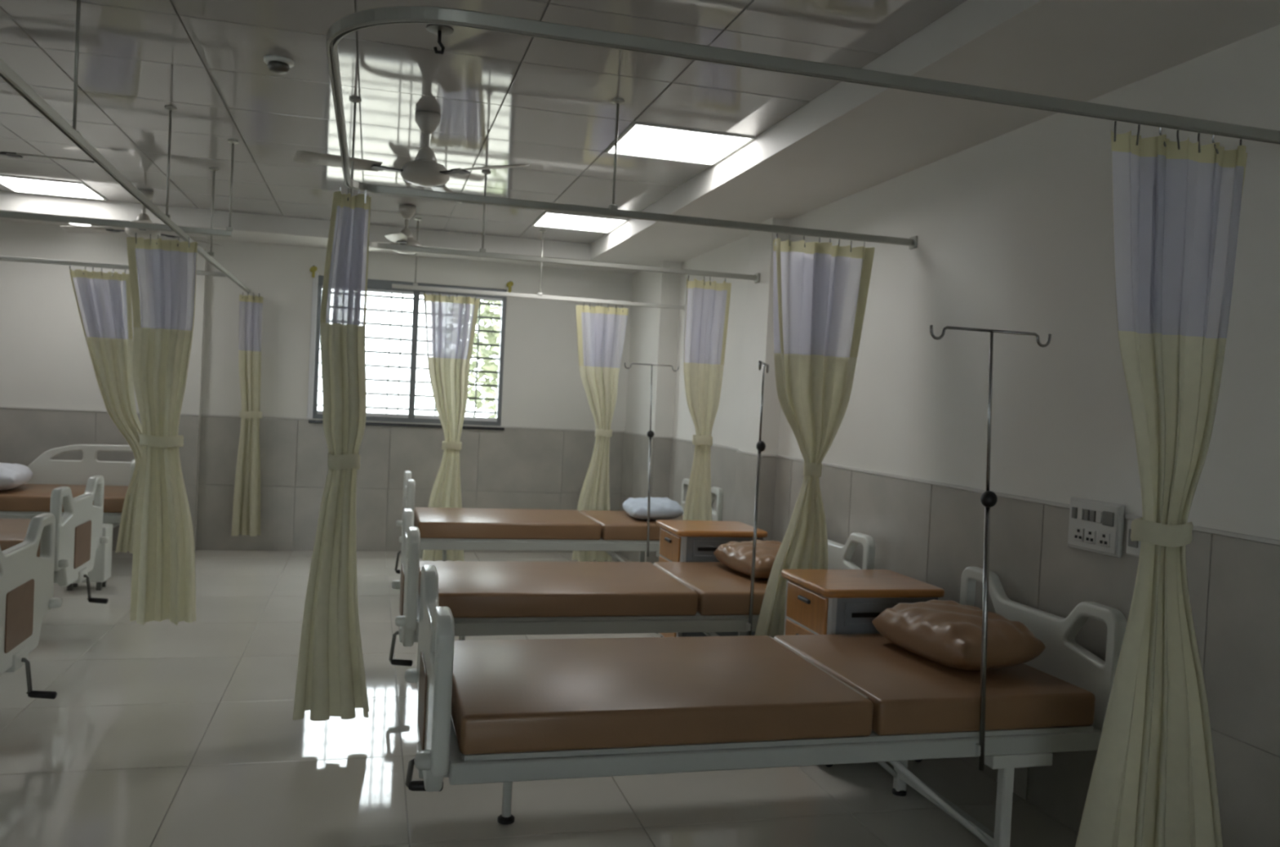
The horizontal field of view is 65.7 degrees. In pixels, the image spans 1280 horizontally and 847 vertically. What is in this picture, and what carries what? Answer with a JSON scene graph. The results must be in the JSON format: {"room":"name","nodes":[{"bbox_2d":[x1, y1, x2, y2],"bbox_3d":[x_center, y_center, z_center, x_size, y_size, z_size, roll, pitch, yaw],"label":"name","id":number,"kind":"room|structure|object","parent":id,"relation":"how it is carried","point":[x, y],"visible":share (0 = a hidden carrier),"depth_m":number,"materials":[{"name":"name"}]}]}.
{"room":"hospital room","nodes":[
{"label":"hospital room","id":0,"kind":"room"},
{"bbox_2d":[0,220,632,552],"bbox_3d":[-3.196,-0.296,8.845,7.050,2.840,0.326,2,1,-15],"label":"wall","id":1,"kind":"structure","parent":0,"point":[51,397],"depth_m":8.78,"materials":[{"name":"paint"}]},
{"bbox_2d":[309,265,317,277],"bbox_3d":[-2.889,-1.345,8.777,0.056,0.108,0.053,4,2,27],"label":"finial","id":2,"kind":"object","parent":1,"relation":"attached to","point":[313,268],"visible":1,"depth_m":8.77,"materials":[{"name":"gold metal"}]},
{"bbox_2d":[306,271,506,430],"bbox_3d":[-2.113,-0.642,9.141,1.755,1.338,0.255,2,1,-15],"label":"window","id":3,"kind":"structure","parent":1,"relation":"in","point":[373,285],"depth_m":9.11,"materials":[{"name":"silver metal"}]},
{"bbox_2d":[506,280,513,292],"bbox_3d":[-1.212,-1.274,9.233,0.056,0.108,0.053,4,2,27],"label":"finial","id":4,"kind":"object","parent":1,"relation":"attached to","point":[510,283],"visible":1,"depth_m":9.22,"materials":[{"name":"gold metal"}]},
{"bbox_2d":[0,549,1078,846],"bbox_3d":[-1.449,1.438,2.151,7.050,0.120,14.200,2,1,-15],"label":"floor","id":5,"kind":"structure","parent":0,"point":[153,733],"depth_m":3.90,"materials":[{"name":"grey tile"}]},
{"bbox_2d":[0,512,62,698],"bbox_3d":[-3.563,0.802,3.753,2.432,0.865,0.920,2,1,-15],"label":"hospital bed","id":6,"kind":"object","parent":5,"relation":"on","point":[26,579],"visible":1,"depth_m":4.08,"materials":[{"name":"grey plastic"}]},
{"bbox_2d":[0,475,108,603],"bbox_3d":[-4.279,0.724,5.484,2.432,0.865,0.920,2,1,-15],"label":"hospital bed","id":7,"kind":"object","parent":5,"relation":"on","point":[79,530],"visible":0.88,"depth_m":5.66,"materials":[{"name":"grey plastic"}]},
{"bbox_2d":[0,444,135,527],"bbox_3d":[-4.885,0.617,7.500,2.432,0.919,0.952,2,1,-15],"label":"hospital bed","id":8,"kind":"object","parent":5,"relation":"on","point":[31,499],"visible":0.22,"depth_m":7.97,"materials":[{"name":"grey plastic"}]},
{"bbox_2d":[0,462,32,489],"bbox_3d":[-4.896,0.393,7.420,0.539,0.197,0.608,2,2,-19],"label":"pillow","id":9,"kind":"object","parent":8,"relation":"on","point":[11,475],"visible":1,"depth_m":7.34,"materials":[{"name":"white fabric"}]},
{"bbox_2d":[66,523,112,590],"bbox_3d":[-3.827,0.924,6.877,0.260,0.440,0.204,2,1,-15],"label":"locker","id":10,"kind":"object","parent":5,"relation":"on","point":[100,572],"visible":0.25,"depth_m":6.82,"materials":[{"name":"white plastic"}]},
{"bbox_2d":[395,470,723,573],"bbox_3d":[-0.636,0.852,7.490,2.342,0.865,0.920,2,1,-15],"label":"hospital bed","id":11,"kind":"object","parent":5,"relation":"on","point":[444,529],"visible":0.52,"depth_m":7.11,"materials":[{"name":"grey"}]},
{"bbox_2d":[624,362,679,556],"bbox_3d":[0.053,0.268,7.165,0.412,1.395,0.049,2,1,-15],"label":"pole","id":12,"kind":"object","parent":11,"relation":"attached to","point":[650,433],"visible":1,"depth_m":7.17,"materials":[{"name":"silver metal"}]},
{"bbox_2d":[622,496,683,519],"bbox_3d":[0.095,0.655,7.701,0.411,0.153,0.608,3,1,-11],"label":"pillow","id":13,"kind":"object","parent":11,"relation":"on","point":[660,508],"visible":0.99,"depth_m":7.45,"materials":[{"name":"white fabric"}]},
{"bbox_2d":[388,508,875,666],"bbox_3d":[-0.080,0.938,5.124,2.342,0.865,0.920,2,1,-15],"label":"hospital bed","id":14,"kind":"object","parent":5,"relation":"on","point":[483,597],"visible":0.7,"depth_m":4.75,"materials":[{"name":"grey"}]},
{"bbox_2d":[713,539,781,578],"bbox_3d":[0.677,0.733,5.393,0.393,0.168,0.588,2,1,-19],"label":"pillow","id":15,"kind":"object","parent":14,"relation":"on","point":[737,556],"visible":0.59,"depth_m":5.28,"materials":[{"name":"brown leather"}]},
{"bbox_2d":[745,360,768,635],"bbox_3d":[0.571,0.377,4.804,0.049,1.345,0.412,3,1,13],"label":"pole","id":16,"kind":"object","parent":14,"relation":"attached to","point":[761,446],"visible":0.98,"depth_m":4.79,"materials":[{"name":"silver metal"}]},
{"bbox_2d":[655,520,767,636],"bbox_3d":[0.409,0.995,6.010,0.560,0.756,0.494,2,1,-15],"label":"nightstand","id":17,"kind":"object","parent":5,"relation":"on","point":[680,540],"visible":0.38,"depth_m":5.80,"materials":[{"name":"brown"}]},
{"bbox_2d":[404,564,1127,846],"bbox_3d":[0.379,1.001,3.483,2.342,0.865,0.920,2,1,-15],"label":"hospital bed","id":18,"kind":"object","parent":5,"relation":"on","point":[550,708],"visible":0.91,"depth_m":3.19,"materials":[{"name":"brown leather"}]},
{"bbox_2d":[871,599,1045,670],"bbox_3d":[1.186,0.789,3.740,0.392,0.187,0.588,2,2,-22],"label":"pillow","id":19,"kind":"object","parent":18,"relation":"on","point":[948,633],"visible":0.98,"depth_m":3.56,"materials":[{"name":"brown plastic"}]},
{"bbox_2d":[929,324,1051,770],"bbox_3d":[1.083,0.408,3.163,0.442,1.415,0.049,2,1,-15],"label":"pole","id":20,"kind":"object","parent":18,"relation":"attached to","point":[988,499],"visible":1,"depth_m":3.17,"materials":[{"name":"silver metal"}]},
{"bbox_2d":[781,568,944,766],"bbox_3d":[0.952,1.062,4.382,0.560,0.756,0.494,2,1,-15],"label":"nightstand","id":21,"kind":"object","parent":5,"relation":"on","point":[818,601],"visible":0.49,"depth_m":4.20,"materials":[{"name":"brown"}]},
{"bbox_2d":[0,0,1279,273],"bbox_3d":[-1.308,-1.438,2.079,7.050,0.240,14.200,2,1,-15],"label":"ceiling","id":22,"kind":"structure","parent":0,"point":[500,98],"depth_m":4.43,"materials":[{"name":"grey paint"}]},
{"bbox_2d":[0,151,94,162],"bbox_3d":[-3.159,-1.441,4.832,0.954,0.350,1.102,3,1,-10],"label":"ceiling fan","id":23,"kind":"object","parent":22,"relation":"hanging from","point":[8,153],"visible":0.94,"depth_m":4.84,"materials":[{"name":"grey metal"}]},
{"bbox_2d":[0,174,106,199],"bbox_3d":[-4.343,-1.735,7.281,0.628,0.016,0.628,2,1,-15],"label":"recessed light","id":24,"kind":"object","parent":22,"relation":"in","point":[16,184],"visible":1,"depth_m":7.27,"materials":[{"name":"white plastic"}]},
{"bbox_2d":[68,222,93,226],"bbox_3d":[-4.529,-1.616,8.023,0.200,0.012,0.200,2,1,-15],"label":"recessed light","id":25,"kind":"object","parent":22,"relation":"in","point":[82,224],"visible":0.43,"depth_m":8.04,"materials":[{"name":"white"}]},
{"bbox_2d":[0,255,226,276],"bbox_3d":[-4.495,-1.441,6.971,2.970,0.586,0.056,2,1,-15],"label":"track","id":26,"kind":"object","parent":22,"relation":"hanging from","point":[2,257],"visible":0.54,"depth_m":7.10,"materials":[{"name":"grey metal"}]},
{"bbox_2d":[69,265,142,553],"bbox_3d":[-3.809,-0.089,7.185,0.639,2.050,0.119,2,1,-15],"label":"privacy curtain","id":27,"kind":"object","parent":26,"relation":"hanging from","point":[104,300],"visible":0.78,"depth_m":7.16,"materials":[{"name":"beige fabric"}]},
{"bbox_2d":[0,139,238,236],"bbox_3d":[-3.782,-1.388,5.196,3.118,0.536,0.056,2,1,-15],"label":"track","id":28,"kind":"object","parent":22,"relation":"hanging from","point":[228,232],"visible":1,"depth_m":5.46,"materials":[{"name":"silver metal"}]},
{"bbox_2d":[0,0,250,293],"bbox_3d":[-2.406,-1.294,5.156,0.080,0.586,7.301,2,1,-16],"label":"track","id":29,"kind":"object","parent":22,"relation":"hanging from","point":[7,73],"visible":0.99,"depth_m":3.42,"materials":[{"name":"silver metal"}]},
{"bbox_2d":[126,232,197,624],"bbox_3d":[-2.574,0.032,5.339,0.411,2.080,0.178,2,1,-15],"label":"privacy curtain","id":30,"kind":"object","parent":29,"relation":"hanging from","point":[162,273],"visible":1,"depth_m":5.33,"materials":[{"name":"beige fabric"}]},
{"bbox_2d":[231,292,262,536],"bbox_3d":[-3.374,-0.078,8.589,0.244,2.100,0.104,2,1,-15],"label":"privacy curtain","id":31,"kind":"object","parent":29,"relation":"hanging from","point":[246,518],"visible":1,"depth_m":8.57,"materials":[{"name":"beige fabric"}]},
{"bbox_2d":[60,189,222,246],"bbox_3d":[-3.761,-1.531,7.265,0.954,0.350,1.102,3,1,5],"label":"ceiling fan","id":32,"kind":"object","parent":22,"relation":"hanging from","point":[143,217],"visible":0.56,"depth_m":7.24,"materials":[{"name":"grey metal"}]},
{"bbox_2d":[263,54,293,74],"bbox_3d":[-1.511,-1.493,4.148,0.120,0.052,0.120,2,1,-15],"label":"smoke detector","id":33,"kind":"object","parent":22,"relation":"attached to","point":[276,64],"visible":1,"depth_m":4.11,"materials":[{"name":"white plastic"}]},
{"bbox_2d":[293,110,529,203],"bbox_3d":[-0.931,-1.331,4.780,0.954,0.350,1.102,4,2,32],"label":"ceiling fan","id":34,"kind":"object","parent":22,"relation":"hanging from","point":[425,171],"visible":0.94,"depth_m":4.76,"materials":[{"name":"grey metal"}]},
{"bbox_2d":[368,204,483,257],"bbox_3d":[-1.623,-1.431,7.432,0.954,0.350,1.102,2,2,-35],"label":"ceiling fan","id":35,"kind":"object","parent":22,"relation":"hanging from","point":[405,237],"visible":0.7,"depth_m":7.30,"materials":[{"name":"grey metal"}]},
{"bbox_2d":[426,23,453,53],"bbox_3d":[-0.747,-1.423,3.693,0.100,0.094,0.100,2,1,-15],"label":"ceiling hook","id":36,"kind":"object","parent":22,"relation":"hanging from","point":[439,29],"visible":0.98,"depth_m":3.69,"materials":[{"name":"grey metal"}]},
{"bbox_2d":[391,217,685,311],"bbox_3d":[-0.767,-1.294,8.140,2.442,0.575,0.060,2,1,-15],"label":"track","id":37,"kind":"object","parent":22,"relation":"hanging from","point":[415,286],"visible":0.88,"depth_m":8.11,"materials":[{"name":"grey metal"}]},
{"bbox_2d":[422,290,479,560],"bbox_3d":[-1.558,0.029,7.977,0.448,2.155,0.127,2,1,-15],"label":"privacy curtain","id":38,"kind":"object","parent":37,"relation":"hanging from","point":[451,322],"visible":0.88,"depth_m":7.97,"materials":[{"name":"beige fabric"}]},
{"bbox_2d":[572,302,628,561],"bbox_3d":[-0.368,0.079,8.310,0.445,2.155,0.121,2,1,-15],"label":"privacy curtain","id":39,"kind":"object","parent":37,"relation":"hanging from","point":[601,330],"visible":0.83,"depth_m":8.29,"materials":[{"name":"beige fabric"}]},
{"bbox_2d":[346,97,759,282],"bbox_3d":[-0.257,-1.223,5.482,2.595,0.535,1.560,2,1,-15],"label":"track","id":40,"kind":"object","parent":22,"relation":"hanging from","point":[482,253],"visible":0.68,"depth_m":6.13,"materials":[{"name":"silver metal"}]},
{"bbox_2d":[682,275,731,520],"bbox_3d":[0.403,0.141,6.497,0.310,2.195,0.116,2,1,-15],"label":"privacy curtain","id":41,"kind":"object","parent":40,"relation":"hanging from","point":[707,303],"visible":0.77,"depth_m":6.47,"materials":[{"name":"beige fabric"}]},
{"bbox_2d":[532,210,627,232],"bbox_3d":[-0.474,-1.556,7.670,0.628,0.016,0.628,2,1,-15],"label":"recessed light","id":42,"kind":"object","parent":22,"relation":"in","point":[547,219],"visible":1,"depth_m":7.64,"materials":[{"name":"white plastic"}]},
{"bbox_2d":[604,120,755,164],"bbox_3d":[0.193,-1.462,5.200,0.628,0.016,0.628,2,1,-15],"label":"recessed light","id":43,"kind":"object","parent":22,"relation":"in","point":[644,140],"visible":1,"depth_m":5.16,"materials":[{"name":"white plastic"}]},
{"bbox_2d":[326,5,1279,248],"bbox_3d":[0.347,-1.144,3.518,2.704,0.535,2.170,2,1,-15],"label":"track","id":44,"kind":"object","parent":22,"relation":"hanging from","point":[348,24],"visible":0.98,"depth_m":2.55,"materials":[{"name":"silver metal"}]},
{"bbox_2d":[292,186,370,720],"bbox_3d":[-1.251,0.128,4.172,0.307,2.215,0.165,2,1,-15],"label":"privacy curtain","id":45,"kind":"object","parent":44,"relation":"hanging from","point":[331,680],"visible":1,"depth_m":4.14,"materials":[{"name":"beige fabric"}]},
{"bbox_2d":[755,233,875,637],"bbox_3d":[0.816,0.204,4.783,0.543,2.195,0.142,2,1,-15],"label":"privacy curtain","id":46,"kind":"object","parent":44,"relation":"hanging from","point":[820,290],"visible":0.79,"depth_m":4.77,"materials":[{"name":"beige fabric"}]},
{"bbox_2d":[1075,120,1247,846],"bbox_3d":[1.490,0.287,2.789,0.552,2.195,0.140,3,1,-11],"label":"privacy curtain","id":47,"kind":"object","parent":44,"relation":"hanging from","point":[1176,205],"visible":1,"depth_m":2.77,"materials":[{"name":"beige fabric"}]},
{"bbox_2d":[617,24,1279,846],"bbox_3d":[1.831,0.095,3.007,0.386,2.840,14.240,2,1,-15],"label":"wall","id":48,"kind":"structure","parent":0,"point":[1014,229],"depth_m":3.99,"materials":[{"name":"paint"}]},
{"bbox_2d":[1067,496,1124,557],"bbox_3d":[1.631,0.369,3.564,0.033,0.185,0.260,2,1,-15],"label":"switchboard","id":49,"kind":"object","parent":48,"relation":"attached to","point":[1094,526],"visible":1,"depth_m":3.54,"materials":[{"name":"grey plastic"}]},
{"bbox_2d":[1074,526,1084,542],"bbox_3d":[1.603,0.404,3.620,0.006,0.050,0.048,2,1,-15],"label":"socket","id":50,"kind":"object","parent":49,"relation":"attached to","point":[1078,531],"depth_m":3.62,"materials":[{"name":"white plastic"}]},
{"bbox_2d":[1085,528,1096,544],"bbox_3d":[1.619,0.406,3.563,0.006,0.050,0.048,2,1,-15],"label":"socket","id":51,"kind":"object","parent":49,"relation":"attached to","point":[1091,534],"depth_m":3.56,"materials":[{"name":"white plastic"}]},
{"bbox_2d":[1099,531,1110,546],"bbox_3d":[1.637,0.409,3.495,0.006,0.050,0.048,2,1,-15],"label":"socket","id":52,"kind":"object","parent":49,"relation":"attached to","point":[1104,536],"depth_m":3.49,"materials":[{"name":"white plastic"}]},
{"bbox_2d":[1102,511,1114,526],"bbox_3d":[1.643,0.335,3.481,0.007,0.050,0.055,2,1,-15],"label":"switch","id":53,"kind":"object","parent":49,"relation":"attached to","point":[1108,517],"depth_m":3.48,"materials":[{"name":"grey plastic"}]},
{"bbox_2d":[1125,519,1141,556],"bbox_3d":[1.684,0.390,3.362,0.034,0.120,0.070,2,1,-15],"label":"wall socket","id":54,"kind":"object","parent":48,"relation":"attached to","point":[1133,548],"visible":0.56,"depth_m":3.37,"materials":[{"name":"grey plastic"}]},
{"label":"outside","id":55,"kind":"structure","parent":0,"visible":0},
{"bbox_3d":[-6.566,1.137,23.976,40.000,0.100,30.400,2,1,-15],"label":"ground","id":56,"kind":"structure","parent":55,"visible":0},
{"bbox_2d":[467,299,501,417],"bbox_3d":[-1.672,-0.701,14.574,2.697,4.524,2.792,2,1,-15],"label":"leafy tree","id":57,"kind":"object","parent":56,"relation":"on","point":[489,337],"visible":0.12,"depth_m":14.16,"materials":[{"name":"green plant"}]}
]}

